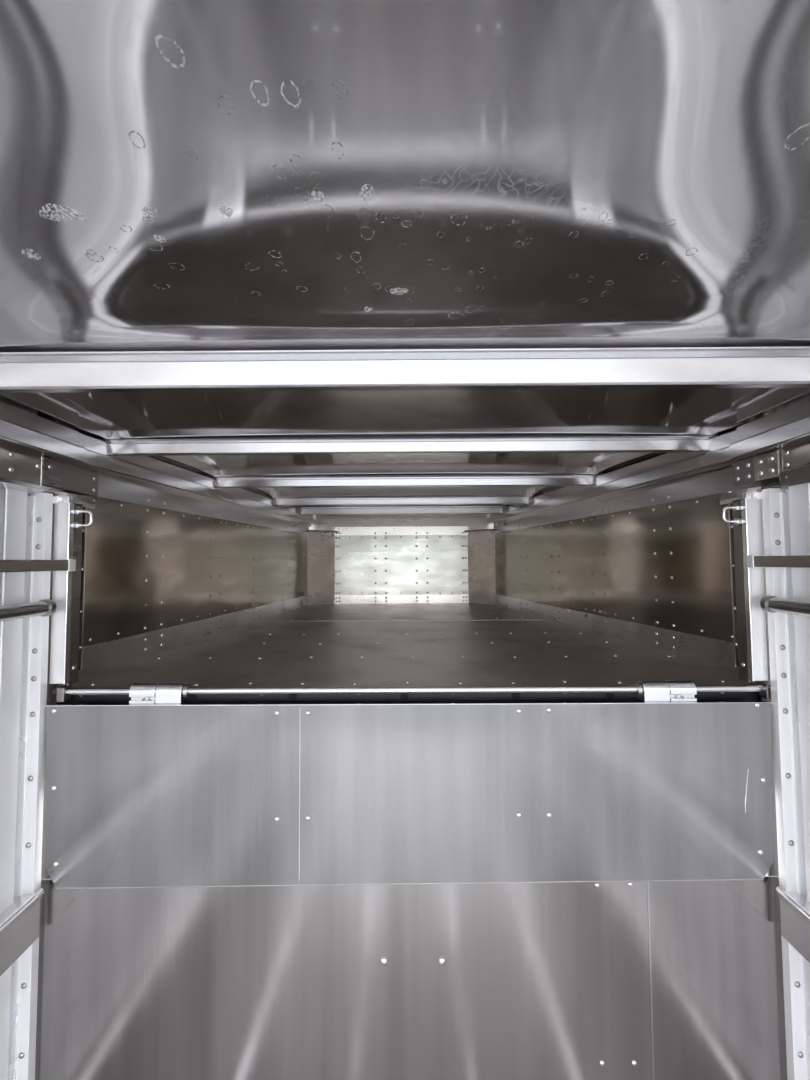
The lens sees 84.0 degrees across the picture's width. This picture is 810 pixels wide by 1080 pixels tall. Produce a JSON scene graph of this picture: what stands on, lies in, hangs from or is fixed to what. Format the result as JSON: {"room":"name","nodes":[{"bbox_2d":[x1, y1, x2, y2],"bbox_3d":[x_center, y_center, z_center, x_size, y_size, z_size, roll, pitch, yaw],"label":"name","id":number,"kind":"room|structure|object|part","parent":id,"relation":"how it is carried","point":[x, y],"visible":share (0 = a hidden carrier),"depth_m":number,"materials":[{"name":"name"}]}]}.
{"room":"cargo space","nodes":[
{"label":"cargo space","id":0,"kind":"room"},
{"bbox_2d":[0,489,29,631],"bbox_3d":[-1.040,0.563,-0.291,0.045,2.060,3.062,0,-3,0],"label":"wall","id":1,"kind":"structure","parent":0,"point":[2,491],"depth_m":1.17,"materials":[{"name":"grey metal"}]},
{"bbox_2d":[0,888,43,975],"bbox_3d":[-1.010,0.951,-0.015,0.069,0.140,2.450,0,-3,0],"label":"rail","id":2,"kind":"object","parent":1,"relation":"attached to","point":[20,921],"visible":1,"depth_m":1.15,"materials":[{"name":"metal"}]},
{"bbox_2d":[0,444,63,495],"bbox_3d":[-1.020,-0.235,0.165,0.046,0.115,2.300,0,-3,0],"label":"plate","id":3,"kind":"object","parent":1,"relation":"attached to","point":[20,470],"visible":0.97,"depth_m":1.20,"materials":[{"name":"metal"}]},
{"bbox_2d":[42,456,98,496],"bbox_3d":[-1.031,-0.184,1.398,0.013,0.100,0.235,0,-3,0],"label":"plate","id":4,"kind":"object","parent":3,"relation":"attached to","point":[55,473],"visible":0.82,"depth_m":1.38,"materials":[{"name":"metal"}]},
{"bbox_2d":[0,559,75,572],"bbox_3d":[-0.956,0.013,0.024,0.087,0.033,2.440,0,-3,0],"label":"rail","id":5,"kind":"object","parent":1,"relation":"attached to","point":[60,564],"visible":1,"depth_m":1.11,"materials":[{"name":"metal"}]},
{"bbox_2d":[0,401,85,463],"bbox_3d":[-1.018,-0.358,-0.194,0.056,0.099,3.170,0,-3,0],"label":"trim","id":6,"kind":"structure","parent":1,"relation":"attached to","point":[20,429],"depth_m":1.22,"materials":[{"name":"metal"}]},
{"bbox_2d":[41,459,308,674],"bbox_3d":[-0.939,0.156,2.475,0.028,1.050,2.483,-1,-3,6],"label":"wall","id":7,"kind":"structure","parent":0,"point":[165,568],"depth_m":1.93,"materials":[{"name":"metal"}]},
{"bbox_2d":[41,504,57,878],"bbox_3d":[-1.043,0.766,1.273,0.096,1.800,0.006,0,-3,0],"label":"trim","id":8,"kind":"structure","parent":7,"relation":"attached to","point":[51,699],"depth_m":1.28,"materials":[{"name":"metal"}]},
{"bbox_2d":[72,433,315,524],"bbox_3d":[-0.897,-0.230,2.582,0.056,0.099,2.398,-1,-3,6],"label":"roof rail","id":9,"kind":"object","parent":7,"relation":"attached to","point":[142,469],"depth_m":1.86,"materials":[{"name":"metal"}]},
{"bbox_2d":[57,692,759,704],"bbox_3d":[0.013,0.569,1.290,2.050,0.284,0.015,0,-3,0],"label":"trim","id":10,"kind":"structure","parent":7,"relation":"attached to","point":[701,696],"depth_m":1.29,"materials":[{"name":"paint"}]},
{"bbox_2d":[307,530,337,605],"bbox_3d":[-0.700,0.230,3.758,0.285,0.618,0.065,2,-4,-41],"label":"wall","id":11,"kind":"structure","parent":0,"point":[321,543],"depth_m":3.76,"materials":[{"name":"metal"}]},
{"bbox_2d":[332,526,469,603],"bbox_3d":[-0.033,0.212,3.847,1.180,0.655,0.020,0,-3,0],"label":"wall","id":12,"kind":"structure","parent":0,"point":[413,564],"depth_m":3.85,"materials":[{"name":"metal"}]},
{"bbox_2d":[309,514,493,530],"bbox_3d":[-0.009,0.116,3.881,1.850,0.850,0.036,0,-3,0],"label":"trim","id":13,"kind":"structure","parent":12,"relation":"attached to","point":[474,521],"depth_m":3.88,"materials":[{"name":"metal"}]},
{"bbox_2d":[0,0,809,507],"bbox_3d":[0.002,-0.410,1.095,2.240,0.107,5.750,0,-3,0],"label":"ceiling","id":14,"kind":"structure","parent":0,"point":[176,175],"depth_m":0.58,"materials":[{"name":"metal"}]},
{"bbox_2d":[21,249,40,259],"bbox_3d":[-0.562,-0.429,0.676,0.023,0.004,0.019,0,-3,0],"label":"marking","id":15,"kind":"object","parent":14,"relation":"in","point":[26,254],"depth_m":0.68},
{"bbox_2d":[39,204,73,220],"bbox_3d":[-0.473,-0.444,0.611,0.054,0.005,0.025,-1,-3,5],"label":"marking","id":16,"kind":"object","parent":14,"relation":"in","point":[47,212],"depth_m":0.61,"materials":[{"name":"grey metal"}]},
{"bbox_2d":[66,208,85,221],"bbox_3d":[-0.449,-0.443,0.614,0.023,0.004,0.019,0,-3,0],"label":"marking","id":17,"kind":"object","parent":14,"relation":"in","point":[72,214],"depth_m":0.61,"materials":[{"name":"grey metal"}]},
{"bbox_2d":[129,131,145,148],"bbox_3d":[-0.303,-0.452,0.509,0.017,0.003,0.021,2,-3,-40],"label":"marking","id":18,"kind":"object","parent":14,"relation":"in","point":[137,139],"depth_m":0.51,"materials":[{"name":"grey metal"}]},
{"bbox_2d":[142,206,156,216],"bbox_3d":[-0.342,-0.439,0.603,0.020,0.003,0.017,-2,-3,36],"label":"marking","id":19,"kind":"object","parent":14,"relation":"in","point":[147,211],"depth_m":0.60,"materials":[{"name":"grey metal"}]},
{"bbox_2d":[154,234,165,242],"bbox_3d":[-0.351,-0.431,0.644,0.017,0.003,0.015,-1,-3,10],"label":"marking","id":20,"kind":"object","parent":14,"relation":"in","point":[158,238],"depth_m":0.64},
{"bbox_2d":[155,35,184,67],"bbox_3d":[-0.217,-0.452,0.417,0.022,0.003,0.027,-2,-3,25],"label":"marking","id":21,"kind":"object","parent":14,"relation":"in","point":[169,49],"depth_m":0.42,"materials":[{"name":"grey metal"}]},
{"bbox_2d":[218,95,231,113],"bbox_3d":[-0.185,-0.446,0.462,0.015,0.002,0.020,1,-3,-22],"label":"marking","id":22,"kind":"object","parent":14,"relation":"in","point":[224,101],"depth_m":0.46,"materials":[{"name":"grey metal"}]},
{"bbox_2d":[220,205,232,216],"bbox_3d":[-0.236,-0.434,0.594,0.018,0.003,0.018,0,-3,-13],"label":"marking","id":23,"kind":"object","parent":14,"relation":"in","point":[225,210],"depth_m":0.59,"materials":[{"name":"grey metal"}]},
{"bbox_2d":[250,81,268,106],"bbox_3d":[-0.144,-0.444,0.448,0.017,0.002,0.025,-1,-3,13],"label":"marking","id":24,"kind":"object","parent":14,"relation":"in","point":[259,90],"depth_m":0.45,"materials":[{"name":"grey metal"}]},
{"bbox_2d":[281,82,300,107],"bbox_3d":[-0.113,-0.443,0.448,0.019,0.002,0.025,-2,-3,25],"label":"marking","id":25,"kind":"object","parent":14,"relation":"in","point":[290,91],"depth_m":0.45,"materials":[{"name":"grey metal"}]},
{"bbox_2d":[311,191,324,203],"bbox_3d":[-0.110,-0.431,0.567,0.018,0.002,0.019,0,-3,0],"label":"marking","id":26,"kind":"object","parent":14,"relation":"in","point":[317,197],"depth_m":0.57,"materials":[{"name":"grey metal"}]},
{"bbox_2d":[359,184,373,200],"bbox_3d":[-0.048,-0.431,0.559,0.019,0.002,0.024,0,-3,0],"label":"marking","id":27,"kind":"object","parent":14,"relation":"in","point":[366,191],"depth_m":0.56,"materials":[{"name":"grey metal"}]},
{"bbox_2d":[390,288,407,294],"bbox_3d":[-0.010,-0.410,0.743,0.031,0.001,0.019,0,-3,0],"label":"marking","id":28,"kind":"object","parent":14,"relation":"in","point":[393,291],"depth_m":0.74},
{"bbox_2d":[297,506,505,514],"bbox_3d":[-0.025,-0.225,3.394,1.570,0.058,0.054,0,-3,0],"label":"bow","id":29,"kind":"object","parent":14,"relation":"attached to","point":[370,510],"visible":0.98,"depth_m":3.39,"materials":[{"name":"metal"}]},
{"bbox_2d":[273,497,532,505],"bbox_3d":[-0.016,-0.253,2.930,1.695,0.046,0.054,0,-3,0],"label":"bow","id":30,"kind":"object","parent":14,"relation":"attached to","point":[413,500],"visible":1,"depth_m":2.93,"materials":[{"name":"metal"}]},
{"bbox_2d":[0,346,809,392],"bbox_3d":[0.002,-0.340,0.899,2.044,0.062,0.058,0,-3,0],"label":"bow","id":31,"kind":"object","parent":14,"relation":"attached to","point":[675,367],"visible":1,"depth_m":0.89,"materials":[{"name":"metal"}]},
{"bbox_2d":[215,475,596,487],"bbox_3d":[0.000,-0.287,2.206,1.889,0.046,0.054,0,-3,0],"label":"bow","id":32,"kind":"object","parent":14,"relation":"attached to","point":[560,480],"visible":0.96,"depth_m":2.20,"materials":[{"name":"metal"}]},
{"bbox_2d":[105,436,714,455],"bbox_3d":[0.014,-0.319,1.521,2.072,0.046,0.054,0,-3,0],"label":"bow","id":33,"kind":"object","parent":14,"relation":"attached to","point":[601,444],"visible":0.95,"depth_m":1.52,"materials":[{"name":"metal"}]},
{"bbox_2d":[784,123,809,149],"bbox_3d":[0.457,-0.468,0.523,0.028,0.005,0.030,0,-3,0],"label":"marking","id":34,"kind":"object","parent":14,"relation":"in","point":[796,135],"depth_m":0.52,"materials":[{"name":"grey metal"}]},
{"bbox_2d":[58,603,758,687],"bbox_3d":[0.023,0.480,2.571,2.180,0.008,2.558,0,-3,0],"label":"floor","id":35,"kind":"structure","parent":0,"point":[380,644],"depth_m":1.72,"materials":[{"name":"metal"}]},
{"bbox_2d":[129,683,191,703],"bbox_3d":[-0.689,0.438,1.267,0.157,0.067,0.050,0,-3,0],"label":"hinge","id":36,"kind":"object","parent":35,"relation":"on","point":[140,693],"visible":0.91,"depth_m":1.25,"materials":[{"name":"metal"}]},
{"bbox_2d":[52,680,770,701],"bbox_3d":[0.018,0.434,1.264,2.022,0.067,0.050,0,-3,0],"label":"rod","id":37,"kind":"object","parent":35,"relation":"attached to","point":[63,693],"depth_m":1.26,"materials":[{"name":"metal"}]},
{"bbox_3d":[0.017,0.424,1.272,2.018,0.019,0.019,0,-3,0],"label":"rod","id":38,"kind":"part","parent":37,"relation":"part of","materials":[{"name":"metal"}]},
{"bbox_3d":[0.729,0.430,1.261,0.157,0.067,0.050,0,-3,0],"label":"hinge","id":39,"kind":"part","parent":37,"relation":"part of","materials":[{"name":"silver metal"}]},
{"bbox_2d":[464,529,495,604],"bbox_3d":[0.640,0.223,3.753,0.289,0.618,0.065,-3,-3,40],"label":"wall","id":40,"kind":"structure","parent":0,"point":[481,543],"depth_m":3.75,"materials":[{"name":"metal"}]},
{"bbox_2d":[494,465,779,670],"bbox_3d":[0.930,0.145,2.469,0.028,1.050,2.498,0,-3,-9],"label":"wall","id":41,"kind":"structure","parent":0,"point":[649,565],"depth_m":1.94,"materials":[{"name":"metal"}]},
{"bbox_2d":[487,430,744,523],"bbox_3d":[0.879,-0.240,2.573,0.056,0.099,2.411,0,-3,-8],"label":"roof rail","id":42,"kind":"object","parent":41,"relation":"attached to","point":[675,465],"depth_m":1.86,"materials":[{"name":"metal"}]},
{"bbox_2d":[732,457,754,486],"bbox_3d":[1.032,-0.207,1.375,0.012,0.074,0.088,0,-3,0],"label":"gusset plate","id":43,"kind":"object","parent":41,"relation":"attached to","point":[744,470],"visible":1,"depth_m":1.37,"materials":[{"name":"metal"}]},
{"bbox_2d":[759,490,778,875],"bbox_3d":[1.061,0.754,1.265,0.096,1.800,0.006,0,-3,0],"label":"trim","id":44,"kind":"structure","parent":41,"relation":"attached to","point":[773,870],"depth_m":1.27,"materials":[{"name":"metal"}]},
{"bbox_2d":[779,450,809,491],"bbox_3d":[1.044,0.551,-0.299,0.045,2.060,3.062,0,-3,0],"label":"wall","id":45,"kind":"structure","parent":0,"point":[780,452],"depth_m":1.26,"materials":[{"name":"grey metal"}]},
{"bbox_2d":[730,398,809,458],"bbox_3d":[1.017,-0.370,-0.202,0.056,0.099,3.170,0,-3,0],"label":"trim","id":46,"kind":"structure","parent":45,"relation":"attached to","point":[788,426],"depth_m":1.23,"materials":[{"name":"metal"}]},
{"bbox_2d":[746,555,809,567],"bbox_3d":[0.965,0.002,0.016,0.070,0.033,2.440,0,-3,0],"label":"rail","id":47,"kind":"object","parent":45,"relation":"attached to","point":[752,561],"visible":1,"depth_m":1.13,"materials":[{"name":"metal"}]},
{"bbox_2d":[776,886,809,962],"bbox_3d":[1.021,0.939,-0.023,0.069,0.140,2.450,0,-3,0],"label":"rail","id":48,"kind":"object","parent":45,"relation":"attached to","point":[794,906],"visible":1,"depth_m":1.16,"materials":[{"name":"metal"}]},
{"bbox_2d":[780,440,809,491],"bbox_3d":[1.035,-0.243,0.125,0.013,0.124,2.235,0,-3,0],"label":"plate","id":49,"kind":"object","parent":45,"relation":"attached to","point":[796,455],"visible":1,"depth_m":1.19,"materials":[{"name":"metal"}]},
{"bbox_2d":[754,450,780,481],"bbox_3d":[1.032,-0.211,1.287,0.012,0.074,0.084,0,-3,0],"label":"gusset plate","id":50,"kind":"object","parent":49,"relation":"attached to","point":[767,465],"visible":1,"depth_m":1.28,"materials":[{"name":"metal"}]},
{"bbox_3d":[0.008,1.603,-0.325,2.140,0.048,3.100,0,-3,0],"label":"floor","id":51,"kind":"structure","parent":0,"visible":0},
{"bbox_2d":[0,489,52,1079],"bbox_3d":[-1.022,0.764,1.176,0.062,1.795,0.112,0,-3,0],"label":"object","id":52,"kind":"object","parent":51,"relation":"on","point":[28,519],"visible":0.92,"depth_m":1.20,"materials":[{"name":"metal"}]},
{"bbox_2d":[0,599,56,621],"bbox_3d":[-0.984,0.128,0.017,0.045,0.045,2.438,0,-3,0],"label":"rail","id":53,"kind":"object","parent":52,"relation":"attached to","point":[46,607],"visible":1,"depth_m":1.15,"materials":[{"name":"metal"}]},
{"bbox_2d":[49,491,94,684],"bbox_3d":[-0.998,0.135,1.329,0.104,0.555,0.136,0,-3,0],"label":"vertical post","id":54,"kind":"object","parent":52,"relation":"attached to","point":[68,587],"visible":1,"depth_m":1.28,"materials":[{"name":"metal"}]},
{"bbox_3d":[-0.973,0.139,1.274,0.048,0.528,0.005,0,-3,0],"label":"plate","id":55,"kind":"part","parent":54,"relation":"part of","materials":[{"name":"metal"}]},
{"bbox_2d":[74,507,92,529],"bbox_3d":[-0.926,-0.062,1.300,0.048,0.065,0.025,0,-3,0],"label":"loop","id":56,"kind":"object","parent":54,"relation":"attached to","point":[77,511],"visible":1,"depth_m":1.30,"materials":[{"name":"metal"}]},
{"bbox_2d":[45,702,772,888],"bbox_3d":[0.007,0.695,1.226,2.003,0.488,0.012,0,-3,0],"label":"panel","id":57,"kind":"object","parent":52,"relation":"attached to","point":[138,795],"visible":1,"depth_m":1.23,"materials":[{"name":"metal"}]},
{"bbox_2d":[35,879,654,1079],"bbox_3d":[-0.176,1.291,1.210,1.683,0.735,0.010,0,-3,0],"label":"panel","id":58,"kind":"object","parent":51,"relation":"on","point":[479,981],"visible":0.96,"depth_m":1.22,"materials":[{"name":"metal"}]},
{"bbox_2d":[649,876,786,1079],"bbox_3d":[0.847,1.286,1.213,0.390,0.735,0.003,0,-3,0],"label":"panel","id":59,"kind":"object","parent":51,"relation":"on","point":[717,966],"visible":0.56,"depth_m":1.22,"materials":[{"name":"grey metal"}]},
{"bbox_2d":[762,483,809,1079],"bbox_3d":[1.040,0.752,1.168,0.062,1.795,0.112,0,-3,0],"label":"post","id":60,"kind":"object","parent":51,"relation":"on","point":[786,515],"visible":0.94,"depth_m":1.20,"materials":[{"name":"metal"}]},
{"bbox_2d":[720,487,767,681],"bbox_3d":[1.010,0.124,1.321,0.104,0.555,0.136,0,-3,0],"label":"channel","id":61,"kind":"object","parent":60,"relation":"attached to","point":[747,584],"visible":1,"depth_m":1.27,"materials":[{"name":"metal"}]},
{"bbox_2d":[722,503,741,525],"bbox_3d":[0.935,-0.073,1.293,0.048,0.065,0.025,0,-3,0],"label":"loop","id":62,"kind":"object","parent":61,"relation":"attached to","point":[737,507],"visible":1,"depth_m":1.29,"materials":[{"name":"metal"}]},
{"bbox_3d":[0.985,0.128,1.266,0.048,0.528,0.005,0,-3,0],"label":"plate","id":63,"kind":"part","parent":61,"relation":"part of","materials":[{"name":"metal"}]},
{"bbox_2d":[760,595,809,615],"bbox_3d":[0.986,0.117,0.009,0.045,0.045,2.438,0,-3,0],"label":"rail","id":64,"kind":"object","parent":60,"relation":"attached to","point":[772,604],"visible":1,"depth_m":1.16,"materials":[{"name":"metal"}]}
]}

